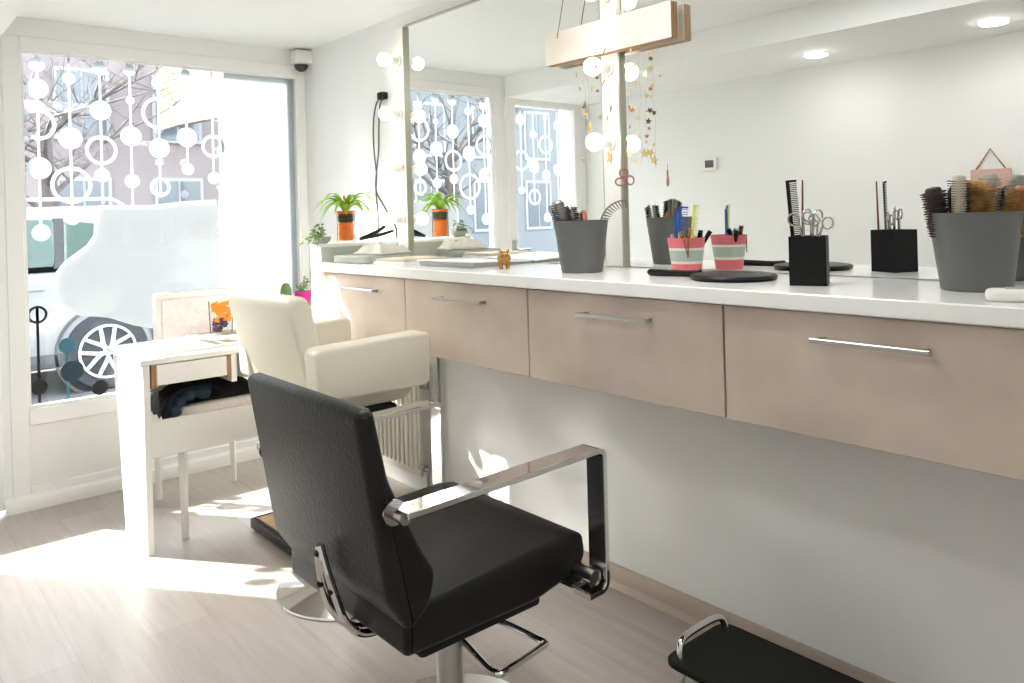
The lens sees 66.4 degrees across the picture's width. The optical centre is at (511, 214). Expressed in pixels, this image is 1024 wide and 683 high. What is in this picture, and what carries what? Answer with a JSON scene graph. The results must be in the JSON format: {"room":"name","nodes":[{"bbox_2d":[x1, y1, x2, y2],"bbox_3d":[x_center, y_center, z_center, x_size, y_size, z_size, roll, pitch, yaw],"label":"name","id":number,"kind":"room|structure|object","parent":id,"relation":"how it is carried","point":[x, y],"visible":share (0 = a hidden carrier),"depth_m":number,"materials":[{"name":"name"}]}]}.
{"room":"salon","nodes":[
{"label":"salon","id":0,"kind":"room"},
{"bbox_2d":[0,17,292,513],"bbox_3d":[-2.063,0.216,3.761,2.300,2.240,0.100,-2,0,-41],"label":"wall","id":1,"kind":"structure","parent":0,"point":[22,26],"depth_m":3.68,"materials":[{"name":"white paint"}]},
{"bbox_2d":[0,352,4,511],"bbox_3d":[-2.587,0.270,3.244,0.770,2.120,0.124,-2,0,-41],"label":"door","id":2,"kind":"structure","parent":1,"relation":"in","point":[2,502],"depth_m":3.48,"materials":[{"name":"white"}]},
{"bbox_2d":[4,445,261,516],"bbox_3d":[-1.687,1.293,3.970,1.500,0.065,0.035,-2,0,-41],"label":"baseboard","id":3,"kind":"structure","parent":1,"relation":"attached to","point":[13,506],"depth_m":3.72,"materials":[{"name":"white wood"}]},
{"bbox_2d":[0,34,310,497],"bbox_3d":[-1.745,0.249,4.030,1.468,2.155,0.106,-2,0,-41],"label":"window","id":4,"kind":"structure","parent":1,"relation":"in","point":[134,253],"depth_m":3.89,"materials":[{"name":"white"}]},
{"bbox_2d":[17,0,435,49],"bbox_3d":[0.063,-1.002,1.244,2.500,0.080,6.772,-2,0,-41],"label":"ceiling","id":5,"kind":"structure","parent":0,"point":[279,24],"depth_m":3.65,"materials":[{"name":"white paint"}]},
{"bbox_2d":[0,458,705,682],"bbox_3d":[0.115,1.317,1.255,2.500,0.080,6.802,-2,0,-41],"label":"floor","id":6,"kind":"structure","parent":0,"point":[81,602],"depth_m":2.52,"materials":[{"name":"laminate"}]},
{"bbox_2d":[106,335,257,556],"bbox_3d":[-1.283,0.936,3.442,0.780,0.757,0.512,-2,0,-41],"label":"desk","id":7,"kind":"object","parent":6,"relation":"on","point":[138,372],"visible":0.63,"depth_m":3.14,"materials":[{"name":"white paint"}]},
{"bbox_2d":[141,335,237,355],"bbox_3d":[-1.327,0.552,3.328,0.400,0.014,0.240,-2,0,-43],"label":"open magazine","id":8,"kind":"object","parent":7,"relation":"on","point":[175,347],"visible":0.87,"depth_m":3.28,"materials":[{"name":"white paper"}]},
{"bbox_2d":[198,335,237,343],"bbox_3d":[-1.255,0.544,3.397,0.140,0.001,0.200,-2,0,-43],"label":"picture","id":9,"kind":"object","parent":8,"relation":"on","point":[228,339],"depth_m":3.38},
{"bbox_2d":[185,329,236,339],"bbox_3d":[-1.354,0.555,3.621,0.260,0.010,0.150,-2,0,-38],"label":"magazine","id":10,"kind":"object","parent":7,"relation":"on","point":[196,336],"visible":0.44,"depth_m":3.59,"materials":[{"name":"white paper"}]},
{"bbox_2d":[208,300,232,332],"bbox_3d":[-1.349,0.472,3.628,0.110,0.155,0.110,-2,0,-41],"label":"flowers","id":11,"kind":"object","parent":10,"relation":"on","point":[219,308],"visible":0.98,"depth_m":3.61,"materials":[{"name":"orange plant"}]},
{"bbox_2d":[151,287,251,538],"bbox_3d":[-1.364,0.840,3.536,0.475,0.955,0.616,-2,0,-41],"label":"upholstered chair","id":12,"kind":"object","parent":6,"relation":"on","point":[178,314],"visible":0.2,"depth_m":3.66,"materials":[{"name":"white paint"}]},
{"bbox_2d":[164,383,211,418],"bbox_3d":[-1.322,0.773,3.203,0.099,0.120,0.229,-2,0,31],"label":"scarf","id":13,"kind":"object","parent":12,"relation":"on","point":[179,399],"visible":0.94,"depth_m":3.17,"materials":[{"name":"blue fabric"}]},
{"bbox_2d":[150,376,249,418],"bbox_3d":[-1.363,0.791,3.478,0.410,0.150,0.422,-2,0,-41],"label":"folded garment","id":14,"kind":"object","parent":12,"relation":"on","point":[221,388],"visible":0.44,"depth_m":3.38,"materials":[{"name":"black fabric"}]},
{"bbox_2d":[250,512,291,555],"bbox_3d":[-0.760,1.275,3.274,0.530,0.052,0.405,-2,0,-41],"label":"board","id":15,"kind":"object","parent":6,"relation":"on","point":[264,524],"visible":0.25,"depth_m":3.14,"materials":[{"name":"black wood"}]},
{"bbox_2d":[229,289,429,621],"bbox_3d":[-0.632,0.781,2.800,0.508,1.033,0.668,-2,0,-41],"label":"salon chair","id":16,"kind":"object","parent":6,"relation":"on","point":[279,337],"visible":0.55,"depth_m":2.61,"materials":[{"name":"beige leather"}]},
{"bbox_2d":[248,372,609,682],"bbox_3d":[-0.239,0.835,1.956,0.638,0.903,0.726,-2,0,-41],"label":"salon chair","id":17,"kind":"object","parent":6,"relation":"on","point":[427,570],"visible":1,"depth_m":1.77,"materials":[{"name":"black leather"}]},
{"bbox_2d":[436,357,440,402],"bbox_3d":[-0.320,0.901,3.439,0.018,0.776,0.017,-2,0,-41],"label":"pipe","id":18,"kind":"object","parent":6,"relation":"on","point":[438,389],"visible":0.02,"depth_m":3.43,"materials":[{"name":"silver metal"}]},
{"bbox_2d":[668,614,862,682],"bbox_3d":[0.695,1.184,1.915,0.275,0.166,0.605,-2,0,-41],"label":"footrest","id":19,"kind":"object","parent":6,"relation":"on","point":[724,653],"visible":1,"depth_m":2.03,"materials":[{"name":"black"}]},
{"bbox_3d":[-1.112,0.905,4.203,0.270,0.810,0.260,-2,0,-41],"label":"plant stand","id":20,"kind":"object","parent":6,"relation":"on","visible":0},
{"bbox_2d":[280,283,291,295],"bbox_3d":[-1.187,0.431,4.110,0.064,0.143,0.064,-2,0,-41],"label":"cactus","id":21,"kind":"object","parent":20,"relation":"on","point":[285,289],"visible":0.27,"depth_m":4.09,"materials":[{"name":"green plant"}]},
{"bbox_2d":[293,276,310,305],"bbox_3d":[-1.125,0.417,4.202,0.094,0.167,0.094,-2,0,-41],"label":"plant pot","id":22,"kind":"object","parent":20,"relation":"on","point":[306,294],"visible":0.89,"depth_m":4.18,"materials":[{"name":"pink ceramic"}]},
{"bbox_2d":[305,0,1023,489],"bbox_3d":[1.005,0.133,2.025,0.100,2.240,6.772,-2,0,-41],"label":"wall","id":23,"kind":"structure","parent":0,"point":[344,78],"depth_m":4.03,"materials":[{"name":"white paint"}]},
{"bbox_2d":[290,49,311,71],"bbox_3d":[-1.187,-0.860,4.403,0.100,0.117,0.090,-2,0,-41],"label":"security camera","id":24,"kind":"object","parent":23,"relation":"attached to","point":[300,59],"visible":1,"depth_m":4.37,"materials":[{"name":"white paint"}]},
{"bbox_2d":[310,240,398,319],"bbox_3d":[-0.718,0.403,3.622,0.406,0.552,0.107,-2,0,-41],"label":"ledge","id":25,"kind":"object","parent":23,"relation":"attached to","point":[325,252],"visible":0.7,"depth_m":3.50,"materials":[{"name":"white paint"}]},
{"bbox_2d":[298,223,330,245],"bbox_3d":[-0.875,0.091,3.510,0.164,0.099,0.113,-2,0,26],"label":"succulent plant","id":26,"kind":"object","parent":25,"relation":"on","point":[319,238],"visible":1,"depth_m":3.49,"materials":[{"name":"green plant"}]},
{"bbox_2d":[313,192,374,242],"bbox_3d":[-0.754,0.014,3.598,0.292,0.229,0.304,-2,0,-2],"label":"plant","id":27,"kind":"object","parent":25,"relation":"on","point":[345,227],"visible":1,"depth_m":3.56,"materials":[{"name":"green plant"}]},
{"bbox_2d":[359,225,393,239],"bbox_3d":[-0.640,0.073,3.700,0.171,0.094,0.018,-2,0,-28],"label":"hair straightener","id":28,"kind":"object","parent":25,"relation":"on","point":[373,234],"visible":0.84,"depth_m":3.69,"materials":[{"name":"black plastic"}]},
{"bbox_2d":[373,92,397,237],"bbox_3d":[-0.618,-0.238,3.802,0.035,0.710,0.198,-2,0,-41],"label":"cable","id":29,"kind":"object","parent":23,"relation":"attached to","point":[381,96],"visible":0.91,"depth_m":3.84,"materials":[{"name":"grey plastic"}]},
{"bbox_2d":[377,27,411,255],"bbox_3d":[-0.556,-0.336,3.652,0.130,1.077,0.084,-2,0,-41],"label":"strip","id":30,"kind":"object","parent":23,"relation":"attached to","point":[383,59],"visible":0.98,"depth_m":3.66,"materials":[{"name":"white paint"}]},
{"bbox_2d":[390,56,401,66],"bbox_3d":[-0.552,-0.719,3.670,0.050,0.048,0.048,-2,0,-41],"label":"bulb socket","id":31,"kind":"object","parent":30,"relation":"attached to","point":[397,60],"depth_m":3.67,"materials":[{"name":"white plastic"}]},
{"bbox_2d":[392,110,402,119],"bbox_3d":[-0.545,-0.469,3.670,0.050,0.048,0.048,-2,0,-41],"label":"bulb socket","id":32,"kind":"object","parent":30,"relation":"attached to","point":[398,114],"depth_m":3.66,"materials":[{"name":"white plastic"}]},
{"bbox_2d":[393,163,404,173],"bbox_3d":[-0.538,-0.216,3.670,0.050,0.048,0.048,-2,0,-41],"label":"bulb socket","id":33,"kind":"object","parent":30,"relation":"attached to","point":[400,168],"depth_m":3.67,"materials":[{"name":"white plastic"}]},
{"bbox_2d":[394,214,405,223],"bbox_3d":[-0.532,0.024,3.670,0.050,0.048,0.048,-2,0,-41],"label":"bulb socket","id":34,"kind":"object","parent":30,"relation":"attached to","point":[401,219],"depth_m":3.66,"materials":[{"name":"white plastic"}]},
{"bbox_2d":[375,365,431,486],"bbox_3d":[-0.612,0.983,3.766,0.086,0.628,0.830,-2,0,-41],"label":"radiator","id":35,"kind":"object","parent":23,"relation":"attached to","point":[405,442],"visible":0.36,"depth_m":3.54,"materials":[{"name":"white metal"}]},
{"bbox_2d":[404,0,606,264],"bbox_3d":[-0.083,-0.353,3.189,0.013,1.082,1.234,-2,0,-41],"label":"wall mirror","id":36,"kind":"object","parent":23,"relation":"attached to","point":[498,135],"visible":0.88,"depth_m":3.16,"materials":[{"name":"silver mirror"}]},
{"bbox_2d":[583,0,627,266],"bbox_3d":[0.304,-0.359,2.649,0.130,1.077,0.086,-2,0,-41],"label":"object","id":37,"kind":"object","parent":23,"relation":"attached to","point":[616,237],"visible":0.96,"depth_m":2.67,"materials":[{"name":"white paint"}]},
{"bbox_2d":[581,51,597,161],"bbox_3d":[0.257,-0.355,2.596,0.028,0.376,0.084,-2,0,-33],"label":"garland","id":38,"kind":"object","parent":37,"relation":"hanging from","point":[595,65],"visible":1,"depth_m":2.60,"materials":[{"name":"gold metal"}]},
{"bbox_2d":[600,62,613,75],"bbox_3d":[0.314,-0.498,2.667,0.050,0.048,0.048,-2,0,-41],"label":"bulb socket","id":39,"kind":"object","parent":37,"relation":"attached to","point":[605,66],"depth_m":2.66,"materials":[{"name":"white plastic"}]},
{"bbox_2d":[603,136,615,149],"bbox_3d":[0.321,-0.244,2.667,0.050,0.048,0.048,-2,0,-41],"label":"bulb socket","id":40,"kind":"object","parent":37,"relation":"attached to","point":[608,141],"depth_m":2.66,"materials":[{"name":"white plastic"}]},
{"bbox_2d":[602,48,617,162],"bbox_3d":[0.322,-0.349,2.551,0.034,0.391,0.080,-2,0,-41],"label":"garland","id":41,"kind":"object","parent":37,"relation":"hanging from","point":[610,157],"visible":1,"depth_m":2.56,"materials":[{"name":"gold metal"}]},
{"bbox_2d":[545,0,678,66],"bbox_3d":[0.317,-0.752,2.660,0.043,0.411,0.570,-2,0,-41],"label":"pendant light","id":42,"kind":"object","parent":37,"relation":"attached to","point":[657,23],"visible":0.98,"depth_m":2.61,"materials":[{"name":"brown wood"}]},
{"bbox_2d":[576,74,591,130],"bbox_3d":[0.260,-0.386,2.726,0.038,0.318,0.083,-2,0,-36],"label":"garland","id":43,"kind":"object","parent":42,"relation":"hanging from","point":[589,124],"visible":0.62,"depth_m":2.73,"materials":[{"name":"gold metal"}]},
{"bbox_2d":[627,48,639,160],"bbox_3d":[0.388,-0.360,2.571,0.030,0.378,0.062,-2,0,-41],"label":"garland","id":44,"kind":"object","parent":42,"relation":"hanging from","point":[630,151],"visible":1,"depth_m":2.57,"materials":[{"name":"gold metal"}]},
{"bbox_2d":[615,162,634,185],"bbox_3d":[0.361,-0.128,2.512,0.065,0.077,0.007,-2,0,1],"label":"ornament","id":45,"kind":"object","parent":37,"relation":"hanging from","point":[626,176],"visible":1,"depth_m":2.51,"materials":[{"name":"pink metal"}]},
{"bbox_2d":[318,262,1023,328],"bbox_3d":[0.865,0.186,1.771,0.438,0.038,4.770,-2,0,-41],"label":"countertop","id":46,"kind":"structure","parent":23,"relation":"attached to","point":[921,300],"depth_m":1.88,"materials":[{"name":"white"}]},
{"bbox_2d":[323,272,405,339],"bbox_3d":[-0.480,0.381,3.308,0.430,0.272,0.658,-2,0,-41],"label":"drawer unit","id":47,"kind":"object","parent":46,"relation":"attached to","point":[373,305],"visible":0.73,"depth_m":3.16,"materials":[{"name":"brown wood"}]},
{"bbox_2d":[334,253,408,263],"bbox_3d":[-0.616,0.191,3.426,0.230,0.032,0.266,-2,0,35],"label":"case","id":48,"kind":"object","parent":46,"relation":"on","point":[349,258],"visible":0.68,"depth_m":3.32,"materials":[{"name":"grey"}]},
{"bbox_2d":[352,241,410,254],"bbox_3d":[-0.571,0.144,3.439,0.170,0.057,0.200,-2,0,32],"label":"towel","id":49,"kind":"object","parent":48,"relation":"on","point":[380,248],"visible":1,"depth_m":3.38,"materials":[{"name":"beige fabric"}]},
{"bbox_2d":[373,256,446,264],"bbox_3d":[-0.418,0.190,3.246,0.200,0.022,0.240,-2,0,44],"label":"stack","id":50,"kind":"object","parent":46,"relation":"on","point":[407,260],"visible":0.86,"depth_m":3.18,"materials":[{"name":"white paper"}]},
{"bbox_2d":[373,261,419,264],"bbox_3d":[-0.418,0.196,3.246,0.200,0.011,0.240,-2,0,44],"label":"notebook","id":51,"kind":"object","parent":50,"relation":"on","point":[374,262],"depth_m":3.14,"materials":[{"name":"white paper"}]},
{"bbox_2d":[376,256,446,261],"bbox_3d":[-0.416,0.184,3.248,0.190,0.010,0.225,-2,0,44],"label":"notebook","id":52,"kind":"object","parent":50,"relation":"on","point":[407,258],"depth_m":3.20,"materials":[{"name":"beige paper"}]},
{"bbox_2d":[405,279,529,376],"bbox_3d":[-0.041,0.369,2.795,0.430,0.272,0.693,-2,0,-41],"label":"drawer unit","id":53,"kind":"object","parent":46,"relation":"attached to","point":[487,326],"visible":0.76,"depth_m":2.62,"materials":[{"name":"brown wood"}]},
{"bbox_2d":[416,258,530,267],"bbox_3d":[-0.149,0.182,3.030,0.295,0.022,0.340,-2,0,-43],"label":"ring binder","id":54,"kind":"object","parent":46,"relation":"on","point":[467,262],"visible":0.86,"depth_m":2.95,"materials":[{"name":"grey"}]},
{"bbox_2d":[497,248,510,268],"bbox_3d":[-0.028,0.155,2.729,0.048,0.072,0.079,-2,0,-2],"label":"pig","id":55,"kind":"object","parent":46,"relation":"on","point":[503,258],"visible":1,"depth_m":2.71},
{"bbox_2d":[554,220,607,273],"bbox_3d":[0.222,0.102,2.499,0.174,0.165,0.174,-2,0,-41],"label":"bucket","id":56,"kind":"object","parent":46,"relation":"on","point":[580,244],"visible":0.9,"depth_m":2.43,"materials":[{"name":"grey plastic"}]},
{"bbox_2d":[548,200,572,234],"bbox_3d":[0.166,0.065,2.492,0.102,0.223,0.072,-2,0,-15],"label":"brush","id":57,"kind":"object","parent":56,"relation":"in","point":[559,213],"visible":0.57,"depth_m":2.47,"materials":[{"name":"black"}]},
{"bbox_2d":[566,205,579,220],"bbox_3d":[0.201,0.072,2.558,0.075,0.205,0.055,-2,0,36],"label":"brush","id":58,"kind":"object","parent":56,"relation":"in","point":[573,209],"visible":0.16,"depth_m":2.55,"materials":[{"name":"black"}]},
{"bbox_2d":[574,210,586,220],"bbox_3d":[0.221,0.080,2.490,0.037,0.185,0.068,-2,0,-2],"label":"brush","id":59,"kind":"object","parent":56,"relation":"in","point":[583,216],"visible":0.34,"depth_m":2.47,"materials":[{"name":"brown wood"}]},
{"bbox_2d":[600,200,626,219],"bbox_3d":[0.310,0.063,2.496,0.118,0.216,0.020,-2,0,0],"label":"comb","id":60,"kind":"object","parent":56,"relation":"in","point":[604,211],"visible":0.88,"depth_m":2.49,"materials":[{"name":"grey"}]},
{"bbox_2d":[528,289,726,417],"bbox_3d":[0.415,0.357,2.264,0.430,0.272,0.706,-2,0,-41],"label":"drawer unit","id":61,"kind":"object","parent":46,"relation":"attached to","point":[671,353],"visible":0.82,"depth_m":2.09,"materials":[{"name":"brown wood"}]},
{"bbox_2d":[667,237,704,269],"bbox_3d":[0.521,0.122,2.335,0.112,0.107,0.112,-2,0,-41],"label":"striped cup","id":62,"kind":"object","parent":46,"relation":"on","point":[678,256],"visible":0.82,"depth_m":2.29,"materials":[{"name":"ceramic"}]},
{"bbox_2d":[674,210,680,237],"bbox_3d":[0.495,0.080,2.338,0.018,0.185,0.004,0,0,11],"label":"comb","id":63,"kind":"object","parent":62,"relation":"in","point":[675,211],"visible":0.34,"depth_m":2.34,"materials":[{"name":"blue plastic"}]},
{"bbox_2d":[678,206,687,236],"bbox_3d":[0.509,0.075,2.336,0.040,0.197,0.004,-2,0,2],"label":"comb","id":64,"kind":"object","parent":62,"relation":"in","point":[680,214],"visible":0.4,"depth_m":2.33,"materials":[{"name":"blue plastic"}]},
{"bbox_2d":[679,228,691,237],"bbox_3d":[0.510,0.099,2.295,0.034,0.116,0.029,-2,0,-36],"label":"hair clip","id":65,"kind":"object","parent":62,"relation":"in","point":[689,230],"visible":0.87,"depth_m":2.29,"materials":[{"name":"gold metal"}]},
{"bbox_2d":[683,239,688,257],"bbox_3d":[0.507,0.099,2.279,0.018,0.056,0.003,-2,0,2],"label":"hair clip","id":66,"kind":"object","parent":62,"relation":"attached to","point":[687,252],"visible":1,"depth_m":2.28,"materials":[{"name":"gold metal"}]},
{"bbox_2d":[690,205,698,237],"bbox_3d":[0.542,0.072,2.337,0.038,0.201,0.007,-2,0,14],"label":"comb","id":67,"kind":"object","parent":62,"relation":"in","point":[694,206],"visible":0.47,"depth_m":2.33,"materials":[{"name":"yellow plastic"}]},
{"bbox_2d":[699,230,711,242],"bbox_3d":[0.566,0.101,2.318,0.058,0.110,0.018,-2,0,12],"label":"hair clip","id":68,"kind":"object","parent":62,"relation":"in","point":[709,232],"visible":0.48,"depth_m":2.31,"materials":[{"name":"black plastic"}]},
{"bbox_2d":[647,269,777,282],"bbox_3d":[0.537,0.165,2.154,0.386,0.024,0.228,-2,0,44],"label":"mirror","id":69,"kind":"object","parent":46,"relation":"on","point":[725,276],"visible":1,"depth_m":2.06,"materials":[{"name":"black plastic"}]},
{"bbox_2d":[788,235,829,285],"bbox_3d":[0.724,0.112,1.906,0.084,0.118,0.084,-2,0,26],"label":"box","id":70,"kind":"object","parent":46,"relation":"on","point":[808,255],"visible":0.93,"depth_m":1.87,"materials":[{"name":"black plastic"}]},
{"bbox_2d":[785,180,799,236],"bbox_3d":[0.694,0.041,1.916,0.043,0.251,0.004,-2,0,0],"label":"comb","id":71,"kind":"object","parent":70,"relation":"in","point":[787,182],"visible":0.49,"depth_m":1.92,"materials":[{"name":"black plastic"}]},
{"bbox_2d":[787,211,813,236],"bbox_3d":[0.696,0.072,1.884,0.064,0.160,0.008,-2,0,0],"label":"scissors","id":72,"kind":"object","parent":70,"relation":"in","point":[801,231],"visible":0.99,"depth_m":1.88,"materials":[{"name":"grey metal"}]},
{"bbox_2d":[801,180,803,228],"bbox_3d":[0.723,0.040,1.945,0.016,0.250,0.008,-2,0,-29],"label":"comb","id":73,"kind":"object","parent":70,"relation":"in","point":[802,180],"visible":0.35,"depth_m":1.95,"materials":[{"name":"red plastic"}]},
{"bbox_2d":[802,208,822,235],"bbox_3d":[0.734,0.065,1.907,0.063,0.159,0.008,-2,0,-20],"label":"scissors","id":74,"kind":"object","parent":70,"relation":"in","point":[812,225],"visible":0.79,"depth_m":1.90,"materials":[{"name":"grey metal"}]},
{"bbox_2d":[808,214,833,235],"bbox_3d":[0.757,0.077,1.926,0.074,0.160,0.008,-2,0,0],"label":"scissors","id":75,"kind":"object","parent":70,"relation":"in","point":[818,217],"visible":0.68,"depth_m":1.93,"materials":[{"name":"grey metal"}]},
{"bbox_2d":[724,305,1023,480],"bbox_3d":[0.873,0.345,1.729,0.430,0.272,0.702,-2,0,-41],"label":"drawer unit","id":76,"kind":"object","parent":46,"relation":"attached to","point":[952,394],"visible":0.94,"depth_m":1.59,"materials":[{"name":"brown wood"}]},
{"bbox_2d":[928,211,1023,292],"bbox_3d":[1.003,0.079,1.694,0.180,0.168,0.180,-2,0,-41],"label":"bucket","id":77,"kind":"object","parent":46,"relation":"on","point":[976,252],"visible":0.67,"depth_m":1.63,"materials":[{"name":"grey plastic"}]},
{"bbox_2d":[919,187,950,237],"bbox_3d":[0.931,0.047,1.706,0.076,0.215,0.057,-2,0,-8],"label":"brush","id":78,"kind":"object","parent":77,"relation":"in","point":[935,200],"visible":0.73,"depth_m":1.69,"materials":[{"name":"black plastic"}]},
{"bbox_2d":[947,186,950,209],"bbox_3d":[0.990,0.044,1.696,0.071,0.220,0.057,-2,0,4],"label":"brush","id":79,"kind":"object","parent":77,"relation":"in","point":[950,186],"visible":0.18,"depth_m":1.71,"materials":[{"name":"black plastic"}]},
{"bbox_2d":[946,175,971,212],"bbox_3d":[0.960,0.034,1.678,0.050,0.237,0.052,-2,0,32],"label":"brush","id":80,"kind":"object","parent":77,"relation":"in","point":[958,183],"visible":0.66,"depth_m":1.67,"materials":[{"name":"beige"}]},
{"bbox_2d":[967,181,997,212],"bbox_3d":[1.005,0.039,1.692,0.080,0.224,0.080,-2,0,-17],"label":"brush","id":81,"kind":"object","parent":77,"relation":"in","point":[980,191],"visible":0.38,"depth_m":1.67,"materials":[{"name":"brown"}]},
{"bbox_2d":[978,173,1002,211],"bbox_3d":[1.055,0.030,1.731,0.060,0.241,0.051,-2,0,-2],"label":"brush","id":82,"kind":"object","parent":77,"relation":"in","point":[992,179],"visible":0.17,"depth_m":1.72,"materials":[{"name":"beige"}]},
{"bbox_2d":[1000,185,1023,236],"bbox_3d":[1.079,0.045,1.667,0.086,0.213,0.082,-2,0,-18],"label":"brush","id":83,"kind":"object","parent":77,"relation":"in","point":[1015,202],"visible":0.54,"depth_m":1.66,"materials":[{"name":"brown"}]},
{"bbox_2d":[985,287,1023,301],"bbox_3d":[0.980,0.151,1.462,0.166,0.026,0.051,-2,0,28],"label":"white hair clipper","id":84,"kind":"object","parent":46,"relation":"on","point":[1007,294],"visible":1,"depth_m":1.47,"materials":[{"name":"white paint"}]},
{"bbox_2d":[430,356,1023,682],"bbox_3d":[0.995,0.729,1.955,0.030,1.050,6.500,-2,0,-41],"label":"wall","id":85,"kind":"structure","parent":23,"relation":"attached to","point":[896,568],"depth_m":2.20,"materials":[{"name":"white paint"}]},
{"bbox_2d":[581,550,893,682],"bbox_3d":[1.407,1.208,1.442,0.032,0.070,5.200,-2,0,-41],"label":"baseboard","id":86,"kind":"structure","parent":23,"relation":"attached to","point":[692,610],"depth_m":2.42,"materials":[{"name":"laminate"}]},
{"bbox_2d":[621,0,1023,282],"bbox_3d":[1.471,-0.395,1.376,0.013,1.082,3.362,-2,0,-41],"label":"wall mirror","id":87,"kind":"object","parent":23,"relation":"attached to","point":[874,105],"visible":1,"depth_m":2.12,"materials":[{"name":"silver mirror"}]},
{"label":"outside","id":88,"kind":"structure","parent":0,"visible":0},
{"bbox_2d":[31,367,115,404],"bbox_3d":[-13.515,1.874,18.933,80.000,0.140,33.600,-2,0,-41],"label":"road","id":89,"kind":"structure","parent":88,"point":[56,390],"depth_m":6.88,"materials":[{"name":"grey asphalt"}]},
{"bbox_2d":[26,197,153,392],"bbox_3d":[-5.135,0.768,6.613,4.526,1.770,1.910,-2,0,-41],"label":"parked car","id":90,"kind":"object","parent":89,"relation":"on","point":[91,335],"visible":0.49,"depth_m":6.73,"materials":[{"name":"grey paint"}]},
{"bbox_2d":[23,54,207,206],"bbox_3d":[-6.375,-0.748,11.110,4.092,4.723,5.218,-2,0,-11],"label":"bare tree","id":91,"kind":"object","parent":89,"relation":"on","point":[46,147],"visible":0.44,"depth_m":10.51,"materials":[{"name":"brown plant"}]},
{"bbox_2d":[22,53,219,258],"bbox_3d":[-11.271,-2.633,19.248,10.300,8.750,6.200,-2,0,-41],"label":"apartment building","id":92,"kind":"structure","parent":89,"relation":"on","point":[196,186],"depth_m":17.57,"materials":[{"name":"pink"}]},
{"bbox_2d":[158,66,271,130],"bbox_3d":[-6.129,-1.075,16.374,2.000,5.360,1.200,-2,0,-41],"label":"awning","id":93,"kind":"object","parent":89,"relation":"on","point":[199,111],"visible":0.11,"depth_m":15.58,"materials":[{"name":"beige"}]},
{"bbox_3d":[-0.817,0.182,0.463,0.100,2.240,6.772,-2,0,-41],"label":"wall","id":94,"kind":"structure","parent":0,"visible":0},
{"bbox_2d":[0,0,29,35],"bbox_3d":[-0.497,-0.872,0.748,0.800,0.150,6.552,-2,0,-41],"label":"trim","id":95,"kind":"structure","parent":94,"relation":"attached to","point":[9,9],"depth_m":2.92,"materials":[{"name":"white paint"}]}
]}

